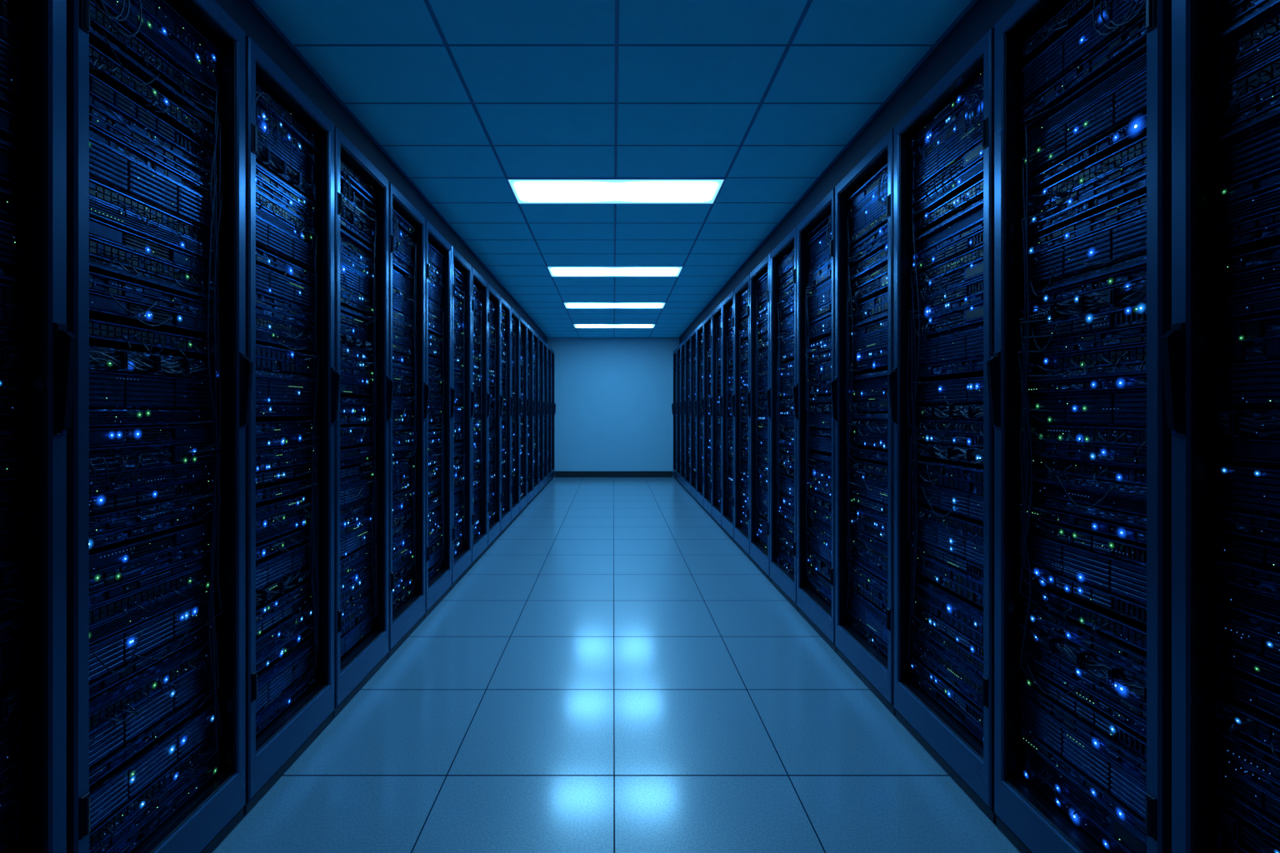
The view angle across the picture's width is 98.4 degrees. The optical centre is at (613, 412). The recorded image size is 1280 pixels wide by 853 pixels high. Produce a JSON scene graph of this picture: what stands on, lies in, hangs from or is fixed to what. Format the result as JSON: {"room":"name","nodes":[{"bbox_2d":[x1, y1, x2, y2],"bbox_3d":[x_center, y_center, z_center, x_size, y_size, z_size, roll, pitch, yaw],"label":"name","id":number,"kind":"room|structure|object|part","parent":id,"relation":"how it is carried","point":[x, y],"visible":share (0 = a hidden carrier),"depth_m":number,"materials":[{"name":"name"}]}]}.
{"room":"server room","nodes":[
{"label":"server room","id":0,"kind":"room"},
{"bbox_2d":[214,0,547,344],"bbox_3d":[-1.680,-1.344,4.620,0.760,0.264,12.440,0,0,0],"label":"trim","id":1,"kind":"structure","parent":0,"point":[242,12],"depth_m":2.62,"materials":[{"name":"paint"}]},
{"bbox_2d":[255,0,971,337],"bbox_3d":[0.000,-1.526,4.620,4.120,0.100,12.440,0,0,0],"label":"ceiling","id":2,"kind":"structure","parent":0,"point":[356,74],"depth_m":2.65,"materials":[{"name":"tile"}]},
{"bbox_2d":[249,0,977,337],"bbox_3d":[0.000,-1.478,4.620,2.600,0.016,12.440,0,0,0],"label":"grid","id":3,"kind":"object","parent":2,"relation":"attached to","point":[617,45],"depth_m":2.67,"materials":[{"name":"paint"}]},
{"bbox_2d":[563,302,665,308],"bbox_3d":[0.017,-1.468,7.578,1.380,0.006,0.416,0,0,0],"label":"recessed light","id":4,"kind":"object","parent":2,"relation":"in","point":[567,305],"visible":1,"depth_m":7.55,"materials":[{"name":"paint"}]},
{"bbox_2d":[573,324,655,328],"bbox_3d":[0.017,-1.468,9.388,1.380,0.006,0.416,0,0,0],"label":"recessed light","id":5,"kind":"object","parent":2,"relation":"in","point":[576,326],"visible":1,"depth_m":9.38,"materials":[{"name":"paint"}]},
{"bbox_2d":[546,265,683,276],"bbox_3d":[0.017,-1.468,5.756,1.380,0.006,0.416,0,0,0],"label":"recessed light","id":6,"kind":"object","parent":2,"relation":"in","point":[554,271],"visible":1,"depth_m":5.72,"materials":[{"name":"paint"}]},
{"bbox_2d":[505,178,725,204],"bbox_3d":[0.017,-1.468,3.671,1.380,0.006,0.416,0,0,0],"label":"recessed light","id":7,"kind":"object","parent":2,"relation":"in","point":[525,191],"visible":1,"depth_m":3.64,"materials":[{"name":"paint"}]},
{"bbox_2d":[547,337,679,477],"bbox_3d":[0.000,-0.100,10.890,4.320,2.952,0.100,0,0,0],"label":"wall","id":8,"kind":"structure","parent":0,"point":[614,396],"depth_m":10.84,"materials":[{"name":"paint"}]},
{"bbox_2d":[555,471,672,477],"bbox_3d":[0.009,1.216,10.832,2.317,0.120,0.015,0,0,0],"label":"baseboard","id":9,"kind":"structure","parent":8,"relation":"attached to","point":[557,474],"depth_m":10.82,"materials":[{"name":"plastic"}]},
{"bbox_2d":[679,0,1018,344],"bbox_3d":[1.680,-1.344,4.620,0.760,0.264,12.440,0,0,0],"label":"trim","id":10,"kind":"structure","parent":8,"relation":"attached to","point":[982,17],"depth_m":2.60,"materials":[{"name":"paint"}]},
{"bbox_2d":[211,477,1020,852],"bbox_3d":[0.000,1.326,4.620,4.120,0.100,12.440,0,0,0],"label":"floor","id":11,"kind":"structure","parent":0,"point":[613,673],"depth_m":2.21,"materials":[{"name":"tile"}]},
{"bbox_2d":[0,0,77,852],"bbox_3d":[-1.535,0.038,0.893,0.830,2.476,0.556,0,0,0],"label":"rack","id":12,"kind":"object","parent":11,"relation":"on","point":[37,351],"visible":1,"depth_m":1.13,"materials":[{"name":"metal"}]},
{"bbox_3d":[-1.166,0.019,0.893,0.032,2.423,0.544,0,0,0],"label":"door","id":13,"kind":"part","parent":12,"relation":"part of","materials":[{"name":"paint"}]},
{"bbox_3d":[-1.135,-0.069,1.146,0.030,0.230,0.026,0,0,0],"label":"handle","id":14,"kind":"part","parent":12,"relation":"part of","materials":[{"name":"metal"}]},
{"bbox_2d":[66,0,253,852],"bbox_3d":[-1.535,0.038,1.455,0.830,2.476,0.560,0,0,0],"label":"rack","id":15,"kind":"object","parent":11,"relation":"on","point":[156,88],"visible":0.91,"depth_m":1.46,"materials":[{"name":"metal"}]},
{"bbox_3d":[-1.135,-0.069,1.710,0.030,0.230,0.026,0,0,0],"label":"handle","id":16,"kind":"part","parent":15,"relation":"part of","materials":[{"name":"metal"}]},
{"bbox_2d":[243,35,340,817],"bbox_3d":[-1.535,0.038,2.012,0.830,2.476,0.546,0,0,0],"label":"rack","id":17,"kind":"object","parent":11,"relation":"on","point":[289,141],"visible":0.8,"depth_m":2.05,"materials":[{"name":"metal"}]},
{"bbox_3d":[-1.135,-0.069,2.260,0.030,0.230,0.026,0,0,0],"label":"handle","id":18,"kind":"part","parent":17,"relation":"part of","materials":[{"name":"metal"}]},
{"bbox_2d":[332,125,394,719],"bbox_3d":[-1.535,0.038,2.562,0.830,2.476,0.546,0,0,0],"label":"rack","id":19,"kind":"object","parent":11,"relation":"on","point":[361,191],"visible":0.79,"depth_m":2.64,"materials":[{"name":"metal"}]},
{"bbox_3d":[-1.135,-0.069,2.810,0.030,0.230,0.026,0,0,0],"label":"handle","id":20,"kind":"part","parent":19,"relation":"part of","materials":[{"name":"metal"}]},
{"bbox_2d":[387,181,429,659],"bbox_3d":[-1.535,0.038,3.112,0.830,2.476,0.546,0,0,0],"label":"rack","id":21,"kind":"object","parent":11,"relation":"on","point":[406,223],"visible":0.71,"depth_m":3.23,"materials":[{"name":"metal"}]},
{"bbox_3d":[-1.135,-0.069,3.360,0.030,0.230,0.026,0,0,0],"label":"handle","id":22,"kind":"part","parent":21,"relation":"part of","materials":[{"name":"metal"}]},
{"bbox_2d":[424,219,455,619],"bbox_3d":[-1.535,0.038,3.662,0.830,2.476,0.546,0,0,0],"label":"rack","id":23,"kind":"object","parent":11,"relation":"on","point":[437,249],"visible":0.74,"depth_m":3.82,"materials":[{"name":"metal"}]},
{"bbox_3d":[-1.135,-0.069,3.910,0.030,0.230,0.026,0,0,0],"label":"handle","id":24,"kind":"part","parent":23,"relation":"part of","materials":[{"name":"metal"}]},
{"bbox_2d":[450,245,474,589],"bbox_3d":[-1.535,0.038,4.212,0.830,2.476,0.546,0,0,0],"label":"rack","id":25,"kind":"object","parent":11,"relation":"on","point":[461,268],"visible":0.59,"depth_m":4.39,"materials":[{"name":"metal"}]},
{"bbox_3d":[-1.135,-0.069,4.460,0.030,0.230,0.026,0,0,0],"label":"handle","id":26,"kind":"part","parent":25,"relation":"part of","materials":[{"name":"metal"}]},
{"bbox_2d":[470,266,490,568],"bbox_3d":[-1.535,0.038,4.775,0.830,2.476,0.572,0,0,0],"label":"rack","id":27,"kind":"object","parent":11,"relation":"on","point":[479,286],"visible":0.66,"depth_m":4.97,"materials":[{"name":"metal"}]},
{"bbox_3d":[-1.135,-0.069,5.035,0.030,0.230,0.026,0,0,0],"label":"handle","id":28,"kind":"part","parent":27,"relation":"part of","materials":[{"name":"metal"}]},
{"bbox_2d":[486,283,503,550],"bbox_3d":[-1.535,0.038,5.350,0.830,2.476,0.572,0,0,0],"label":"rack","id":29,"kind":"object","parent":11,"relation":"on","point":[493,297],"visible":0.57,"depth_m":5.57,"materials":[{"name":"metal"}]},
{"bbox_3d":[-1.135,-0.069,5.611,0.030,0.230,0.026,0,0,0],"label":"handle","id":30,"kind":"part","parent":29,"relation":"part of","materials":[{"name":"metal"}]},
{"bbox_2d":[500,296,513,536],"bbox_3d":[-1.535,0.038,5.926,0.830,2.476,0.572,0,0,0],"label":"rack","id":31,"kind":"object","parent":11,"relation":"on","point":[507,405],"visible":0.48,"depth_m":6.17,"materials":[{"name":"metal"}]},
{"bbox_3d":[-1.135,-0.069,6.186,0.030,0.230,0.026,0,0,0],"label":"handle","id":32,"kind":"part","parent":31,"relation":"part of","materials":[{"name":"metal"}]},
{"bbox_2d":[510,307,521,524],"bbox_3d":[-1.535,0.038,6.501,0.830,2.476,0.572,0,0,0],"label":"rack","id":33,"kind":"object","parent":11,"relation":"on","point":[515,317],"visible":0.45,"depth_m":6.74,"materials":[{"name":"metal"}]},
{"bbox_3d":[-1.135,-0.069,6.762,0.030,0.230,0.026,0,0,0],"label":"handle","id":34,"kind":"part","parent":33,"relation":"part of","materials":[{"name":"metal"}]},
{"bbox_2d":[519,316,529,514],"bbox_3d":[-1.535,0.038,7.077,0.830,2.476,0.572,0,0,0],"label":"rack","id":35,"kind":"object","parent":11,"relation":"on","point":[525,402],"visible":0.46,"depth_m":7.32,"materials":[{"name":"metal"}]},
{"bbox_3d":[-1.166,0.019,7.077,0.032,2.423,0.560,0,0,0],"label":"door","id":36,"kind":"part","parent":35,"relation":"part of","materials":[{"name":"paint"}]},
{"bbox_3d":[-1.135,-0.069,7.338,0.030,0.230,0.026,0,0,0],"label":"handle","id":37,"kind":"part","parent":35,"relation":"part of","materials":[{"name":"metal"}]},
{"bbox_2d":[526,323,534,506],"bbox_3d":[-1.535,0.038,7.652,0.830,2.476,0.572,0,0,0],"label":"rack","id":38,"kind":"object","parent":11,"relation":"on","point":[529,330],"visible":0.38,"depth_m":7.89,"materials":[{"name":"metal"}]},
{"bbox_3d":[-1.135,-0.069,7.913,0.030,0.230,0.026,0,0,0],"label":"handle","id":39,"kind":"part","parent":38,"relation":"part of","materials":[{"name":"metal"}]},
{"bbox_2d":[532,330,540,500],"bbox_3d":[-1.535,0.038,8.228,0.830,2.476,0.572,0,0,0],"label":"rack","id":40,"kind":"object","parent":11,"relation":"on","point":[537,403],"visible":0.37,"depth_m":8.47,"materials":[{"name":"metal"}]},
{"bbox_3d":[-1.166,0.019,8.228,0.032,2.423,0.560,0,0,0],"label":"door","id":41,"kind":"part","parent":40,"relation":"part of","materials":[{"name":"paint"}]},
{"bbox_3d":[-1.135,-0.069,8.489,0.030,0.230,0.026,0,0,0],"label":"handle","id":42,"kind":"part","parent":40,"relation":"part of","materials":[{"name":"metal"}]},
{"bbox_2d":[538,335,544,494],"bbox_3d":[-1.535,0.038,8.803,0.830,2.476,0.572,0,0,0],"label":"rack","id":43,"kind":"object","parent":11,"relation":"on","point":[540,340],"visible":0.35,"depth_m":9.04,"materials":[{"name":"metal"}]},
{"bbox_2d":[542,340,549,489],"bbox_3d":[-1.535,0.038,9.379,0.830,2.476,0.572,0,0,0],"label":"rack","id":44,"kind":"object","parent":11,"relation":"on","point":[545,345],"visible":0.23,"depth_m":9.62,"materials":[{"name":"metal"}]},
{"bbox_3d":[-1.166,0.019,9.379,0.032,2.423,0.560,0,0,0],"label":"door","id":45,"kind":"part","parent":44,"relation":"part of","materials":[{"name":"paint"}]},
{"bbox_2d":[547,345,552,484],"bbox_3d":[-1.535,0.038,9.954,0.830,2.476,0.572,0,0,0],"label":"rack","id":46,"kind":"object","parent":11,"relation":"on","point":[549,349],"visible":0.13,"depth_m":10.19,"materials":[{"name":"metal"}]},
{"bbox_2d":[550,349,555,480],"bbox_3d":[-1.535,0.038,10.530,0.830,2.476,0.572,0,0,0],"label":"rack","id":47,"kind":"object","parent":11,"relation":"on","point":[552,351],"visible":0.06,"depth_m":10.77,"materials":[{"name":"metal"}]},
{"bbox_3d":[-1.166,0.019,10.530,0.032,2.423,0.560,0,0,0],"label":"door","id":48,"kind":"part","parent":47,"relation":"part of","materials":[{"name":"paint"}]},
{"bbox_2d":[671,348,677,481],"bbox_3d":[1.552,0.038,10.489,0.830,2.476,0.602,0,0,0],"label":"rack","id":49,"kind":"object","parent":11,"relation":"on","point":[673,410],"visible":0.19,"depth_m":10.74,"materials":[{"name":"metal"}]},
{"bbox_3d":[1.183,0.019,10.489,0.032,2.423,0.590,0,0,0],"label":"door","id":50,"kind":"part","parent":49,"relation":"part of","materials":[{"name":"paint"}]},
{"bbox_2d":[675,344,680,484],"bbox_3d":[1.552,0.038,9.883,0.830,2.476,0.602,0,0,0],"label":"rack","id":51,"kind":"object","parent":11,"relation":"on","point":[678,348],"visible":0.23,"depth_m":10.14,"materials":[{"name":"metal"}]},
{"bbox_2d":[679,340,685,489],"bbox_3d":[1.552,0.038,9.277,0.830,2.476,0.602,0,0,0],"label":"rack","id":52,"kind":"object","parent":11,"relation":"on","point":[682,344],"visible":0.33,"depth_m":9.53,"materials":[{"name":"metal"}]},
{"bbox_3d":[1.183,0.019,9.277,0.032,2.423,0.590,0,0,0],"label":"door","id":53,"kind":"part","parent":52,"relation":"part of","materials":[{"name":"paint"}]},
{"bbox_2d":[683,335,690,495],"bbox_3d":[1.552,0.038,8.671,0.830,2.476,0.602,0,0,0],"label":"rack","id":54,"kind":"object","parent":11,"relation":"on","point":[686,406],"visible":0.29,"depth_m":8.93,"materials":[{"name":"metal"}]},
{"bbox_3d":[1.183,0.019,8.671,0.032,2.423,0.590,0,0,0],"label":"door","id":55,"kind":"part","parent":54,"relation":"part of","materials":[{"name":"paint"}]},
{"bbox_2d":[688,328,696,502],"bbox_3d":[1.552,0.038,8.065,0.830,2.476,0.602,0,0,0],"label":"rack","id":56,"kind":"object","parent":11,"relation":"on","point":[693,335],"visible":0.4,"depth_m":8.32,"materials":[{"name":"metal"}]},
{"bbox_3d":[1.152,-0.069,8.341,0.030,0.230,0.026,0,0,0],"label":"handle","id":57,"kind":"part","parent":56,"relation":"part of","materials":[{"name":"metal"}]},
{"bbox_2d":[694,321,704,509],"bbox_3d":[1.552,0.038,7.459,0.830,2.476,0.602,0,0,0],"label":"rack","id":58,"kind":"object","parent":11,"relation":"on","point":[697,402],"visible":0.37,"depth_m":7.71,"materials":[{"name":"metal"}]},
{"bbox_3d":[1.152,-0.069,7.735,0.030,0.230,0.026,0,0,0],"label":"handle","id":59,"kind":"part","parent":58,"relation":"part of","materials":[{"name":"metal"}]},
{"bbox_3d":[1.183,0.019,7.459,0.032,2.423,0.590,0,0,0],"label":"door","id":60,"kind":"part","parent":58,"relation":"part of","materials":[{"name":"paint"}]},
{"bbox_2d":[701,312,712,519],"bbox_3d":[1.552,0.038,6.853,0.830,2.476,0.602,0,0,0],"label":"rack","id":61,"kind":"object","parent":11,"relation":"on","point":[707,322],"visible":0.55,"depth_m":7.11,"materials":[{"name":"metal"}]},
{"bbox_3d":[1.152,-0.069,7.129,0.030,0.230,0.026,0,0,0],"label":"handle","id":62,"kind":"part","parent":61,"relation":"part of","materials":[{"name":"metal"}]},
{"bbox_2d":[709,302,722,529],"bbox_3d":[1.552,0.038,6.247,0.830,2.476,0.602,0,0,0],"label":"rack","id":63,"kind":"object","parent":11,"relation":"on","point":[717,312],"visible":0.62,"depth_m":6.50,"materials":[{"name":"metal"}]},
{"bbox_3d":[1.152,-0.069,6.523,0.030,0.230,0.026,0,0,0],"label":"handle","id":64,"kind":"part","parent":63,"relation":"part of","materials":[{"name":"metal"}]},
{"bbox_2d":[719,290,734,543],"bbox_3d":[1.552,0.038,5.641,0.830,2.476,0.602,0,0,0],"label":"rack","id":65,"kind":"object","parent":11,"relation":"on","point":[727,304],"visible":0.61,"depth_m":5.88,"materials":[{"name":"metal"}]},
{"bbox_3d":[1.152,-0.069,5.917,0.030,0.230,0.026,0,0,0],"label":"handle","id":66,"kind":"part","parent":65,"relation":"part of","materials":[{"name":"metal"}]},
{"bbox_2d":[731,274,750,560],"bbox_3d":[1.552,0.038,5.035,0.830,2.476,0.602,0,0,0],"label":"rack","id":67,"kind":"object","parent":11,"relation":"on","point":[742,292],"visible":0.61,"depth_m":5.24,"materials":[{"name":"metal"}]},
{"bbox_3d":[1.152,-0.069,5.311,0.030,0.230,0.026,0,0,0],"label":"handle","id":68,"kind":"part","parent":67,"relation":"part of","materials":[{"name":"metal"}]},
{"bbox_2d":[746,253,770,582],"bbox_3d":[1.552,0.038,4.429,0.830,2.476,0.602,0,0,0],"label":"rack","id":69,"kind":"object","parent":11,"relation":"on","point":[760,276],"visible":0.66,"depth_m":4.62,"materials":[{"name":"metal"}]},
{"bbox_3d":[1.152,-0.069,4.705,0.030,0.230,0.026,0,0,0],"label":"handle","id":70,"kind":"part","parent":69,"relation":"part of","materials":[{"name":"metal"}]},
{"bbox_2d":[765,226,798,611],"bbox_3d":[1.552,0.038,3.823,0.830,2.476,0.602,0,0,0],"label":"rack","id":71,"kind":"object","parent":11,"relation":"on","point":[780,404],"visible":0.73,"depth_m":3.96,"materials":[{"name":"metal"}]},
{"bbox_3d":[1.152,-0.069,4.099,0.030,0.230,0.026,0,0,0],"label":"handle","id":72,"kind":"part","parent":71,"relation":"part of","materials":[{"name":"metal"}]},
{"bbox_2d":[792,187,836,653],"bbox_3d":[1.552,0.038,3.217,0.830,2.476,0.602,0,0,0],"label":"rack","id":73,"kind":"object","parent":11,"relation":"on","point":[816,232],"visible":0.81,"depth_m":3.34,"materials":[{"name":"metal"}]},
{"bbox_3d":[1.152,-0.069,3.493,0.030,0.230,0.026,0,0,0],"label":"handle","id":74,"kind":"part","parent":73,"relation":"part of","materials":[{"name":"metal"}]},
{"bbox_2d":[830,128,895,716],"bbox_3d":[1.552,0.038,2.611,0.830,2.476,0.602,0,0,0],"label":"rack","id":75,"kind":"object","parent":11,"relation":"on","point":[864,198],"visible":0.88,"depth_m":2.68,"materials":[{"name":"metal"}]},
{"bbox_3d":[1.152,-0.069,2.887,0.030,0.230,0.026,0,0,0],"label":"handle","id":76,"kind":"part","parent":75,"relation":"part of","materials":[{"name":"metal"}]},
{"bbox_2d":[887,28,996,824],"bbox_3d":[1.552,0.038,2.005,0.830,2.476,0.602,0,0,0],"label":"rack","id":77,"kind":"object","parent":11,"relation":"on","point":[944,145],"visible":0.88,"depth_m":2.03,"materials":[{"name":"metal"}]},
{"bbox_3d":[1.152,-0.069,2.281,0.030,0.230,0.026,0,0,0],"label":"handle","id":78,"kind":"part","parent":77,"relation":"part of","materials":[{"name":"metal"}]},
{"bbox_2d":[986,0,1171,852],"bbox_3d":[1.552,0.038,1.436,0.830,2.476,0.528,0,0,0],"label":"rack","id":79,"kind":"object","parent":11,"relation":"on","point":[1082,88],"visible":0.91,"depth_m":1.45,"materials":[{"name":"metal"}]},
{"bbox_3d":[1.152,-0.069,1.675,0.030,0.230,0.026,0,0,0],"label":"handle","id":80,"kind":"part","parent":79,"relation":"part of","materials":[{"name":"metal"}]},
{"bbox_2d":[1160,0,1279,852],"bbox_3d":[1.552,0.038,0.864,0.830,2.476,0.600,0,0,0],"label":"rack","id":81,"kind":"object","parent":11,"relation":"on","point":[1221,350],"visible":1,"depth_m":1.11,"materials":[{"name":"metal"}]},
{"bbox_3d":[1.152,-0.069,1.139,0.030,0.230,0.026,0,0,0],"label":"handle","id":82,"kind":"part","parent":81,"relation":"part of","materials":[{"name":"metal"}]},
{"bbox_3d":[1.183,0.019,0.864,0.032,2.423,0.588,0,0,0],"label":"door","id":83,"kind":"part","parent":81,"relation":"part of","materials":[{"name":"paint"}]}
]}

